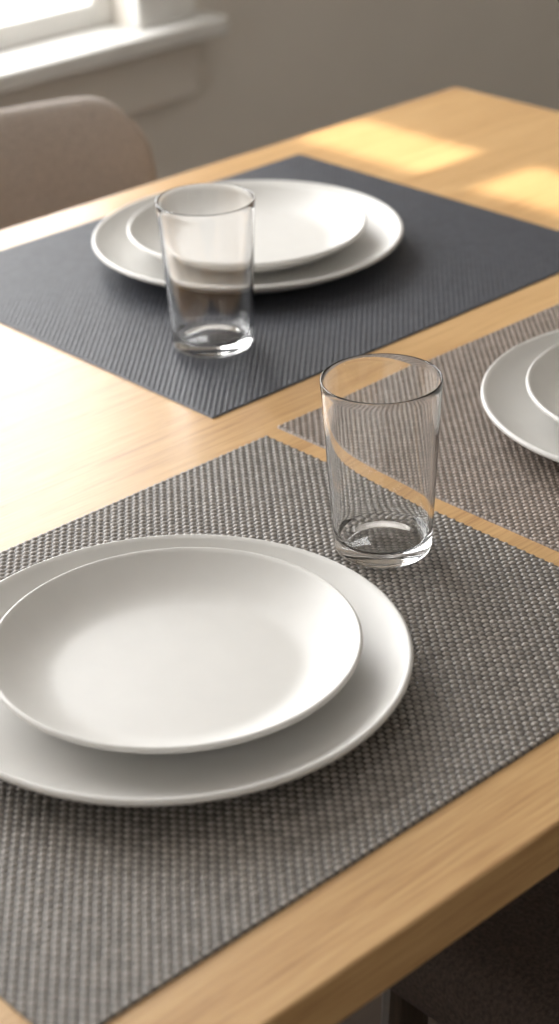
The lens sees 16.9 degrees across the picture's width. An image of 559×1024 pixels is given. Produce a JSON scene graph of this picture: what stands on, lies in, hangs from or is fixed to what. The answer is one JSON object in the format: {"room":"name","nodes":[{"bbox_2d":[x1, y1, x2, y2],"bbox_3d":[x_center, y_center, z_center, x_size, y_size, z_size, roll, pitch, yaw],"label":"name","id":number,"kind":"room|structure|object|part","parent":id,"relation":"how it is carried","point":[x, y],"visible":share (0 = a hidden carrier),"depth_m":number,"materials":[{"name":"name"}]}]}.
{"room":"dining room","nodes":[
{"label":"dining room","id":0,"kind":"room"},
{"bbox_2d":[111,0,558,180],"bbox_3d":[-0.891,-1.008,1.971,5.100,2.600,0.120,-25,36,-36],"label":"wall","id":1,"kind":"structure","parent":0,"point":[283,70],"depth_m":3.04,"materials":[{"name":"beige paint"}]},
{"bbox_2d":[0,42,199,114],"bbox_3d":[-0.989,-0.266,2.135,2.354,0.092,0.020,-25,36,-36],"label":"apron","id":2,"kind":"object","parent":1,"relation":"attached to","point":[158,79],"visible":0.54,"depth_m":2.74,"materials":[{"name":"beige paint"}]},
{"bbox_2d":[0,0,228,93],"bbox_3d":[-1.048,-1.051,1.726,2.434,1.682,0.160,-25,36,-36],"label":"window","id":3,"kind":"structure","parent":1,"relation":"in","point":[23,66],"depth_m":2.67,"materials":[{"name":"white paint"}]},
{"bbox_3d":[-1.068,-1.080,1.752,2.134,1.654,0.040,-25,36,-36],"label":"sash","id":4,"kind":"part","parent":3,"relation":"part of","materials":[{"name":"white paint"}]},
{"bbox_2d":[130,0,195,28],"bbox_3d":[-1.022,-1.105,1.680,2.354,1.764,0.020,-25,36,-36],"label":"window frame","id":5,"kind":"structure","parent":1,"relation":"attached to","point":[144,13],"depth_m":2.73,"materials":[{"name":"white paint"}]},
{"bbox_2d":[338,992,438,1023],"bbox_3d":[0.578,0.844,1.227,5.300,0.050,4.270,-25,36,-36],"label":"floor","id":6,"kind":"structure","parent":0,"point":[370,1013],"depth_m":1.85,"materials":[{"name":"brown wood"}]},
{"bbox_2d":[0,96,157,230],"bbox_3d":[-0.158,0.038,1.892,0.470,0.784,0.502,-25,36,-36],"label":"dining chair","id":7,"kind":"object","parent":6,"relation":"on","point":[56,156],"visible":0.21,"depth_m":1.93,"materials":[{"name":"beige fabric"}]},
{"bbox_2d":[0,87,558,1023],"bbox_3d":[-0.202,0.353,1.350,1.941,0.750,0.900,-25,36,-36],"label":"dining table","id":8,"kind":"object","parent":6,"relation":"on","point":[78,438],"visible":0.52,"depth_m":1.26,"materials":[{"name":"brown wood"}]},
{"bbox_2d":[0,435,558,1023],"bbox_3d":[-0.050,0.086,1.041,0.453,0.002,0.368,-25,36,-36],"label":"placemat","id":9,"kind":"object","parent":8,"relation":"on","point":[103,907],"visible":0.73,"depth_m":0.94,"materials":[{"name":"grey fabric"}]},
{"bbox_2d":[0,534,413,806],"bbox_3d":[-0.059,0.085,1.020,0.263,0.021,0.263,3,29,10],"label":"dinner plate","id":10,"kind":"object","parent":9,"relation":"on","point":[33,759],"visible":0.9,"depth_m":0.97,"materials":[{"name":"white ceramic"}]},
{"bbox_2d":[0,547,362,753],"bbox_3d":[-0.056,0.078,1.019,0.203,0.022,0.203,-21,34,-30],"label":"salad plate","id":11,"kind":"object","parent":10,"relation":"on","point":[182,649],"visible":1,"depth_m":1.03,"materials":[{"name":"white ceramic"}]},
{"bbox_2d":[320,353,442,568],"bbox_3d":[0.061,-0.029,1.123,0.072,0.113,0.072,-19,33,-28],"label":"drinking glass","id":12,"kind":"object","parent":9,"relation":"on","point":[381,412],"visible":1,"depth_m":1.10,"materials":[{"name":"clear glass"}]},
{"bbox_2d":[0,154,558,418],"bbox_3d":[-0.014,-0.208,1.583,0.452,0.002,0.390,-25,36,-36],"label":"placemat","id":13,"kind":"object","parent":8,"relation":"on","point":[452,258],"visible":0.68,"depth_m":1.51,"materials":[{"name":"grey fabric"}]},
{"bbox_2d":[155,183,254,357],"bbox_3d":[-0.053,-0.179,1.407,0.073,0.115,0.073,-6,29,-8],"label":"drinking glass","id":14,"kind":"object","parent":13,"relation":"on","point":[207,230],"visible":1,"depth_m":1.39,"materials":[{"name":"clear glass"}]},
{"bbox_2d":[92,180,402,293],"bbox_3d":[-0.027,-0.230,1.599,0.263,0.021,0.263,16,33,30],"label":"dinner plate","id":15,"kind":"object","parent":13,"relation":"on","point":[382,233],"visible":0.35,"depth_m":1.58,"materials":[{"name":"white ceramic"}]},
{"bbox_2d":[127,183,365,272],"bbox_3d":[-0.027,-0.236,1.597,0.203,0.022,0.203,21,36,36],"label":"salad plate","id":16,"kind":"object","parent":15,"relation":"on","point":[296,225],"visible":0.62,"depth_m":1.62,"materials":[{"name":"white ceramic"}]},
{"bbox_2d":[278,303,558,551],"bbox_3d":[0.292,-0.077,1.317,0.454,0.002,0.373,-25,36,-36],"label":"placemat","id":17,"kind":"object","parent":8,"relation":"on","point":[482,472],"visible":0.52,"depth_m":1.26,"materials":[{"name":"grey fabric"}]},
{"bbox_2d":[481,329,558,462],"bbox_3d":[0.270,-0.073,1.287,0.263,0.021,0.263,16,33,30],"label":"dinner plate","id":18,"kind":"object","parent":17,"relation":"on","point":[505,398],"visible":0.88,"depth_m":1.30,"materials":[{"name":"white ceramic"}]},
{"bbox_2d":[526,343,558,422],"bbox_3d":[0.270,-0.079,1.285,0.203,0.022,0.203,1,29,5],"label":"salad plate","id":19,"kind":"object","parent":18,"relation":"on","point":[542,377],"visible":1,"depth_m":1.31,"materials":[{"name":"white ceramic"}]},
{"bbox_2d":[381,868,558,1023],"bbox_3d":[0.382,0.334,1.308,0.470,0.784,0.502,-25,36,-36],"label":"dining chair","id":20,"kind":"object","parent":6,"relation":"on","point":[504,969],"visible":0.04,"depth_m":1.24,"materials":[{"name":"brown fabric"}]},
{"bbox_3d":[0.088,0.498,1.419,0.055,0.410,0.035,-1,28,3],"label":"leg","id":21,"kind":"part","parent":20,"relation":"part of","materials":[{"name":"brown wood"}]}
]}

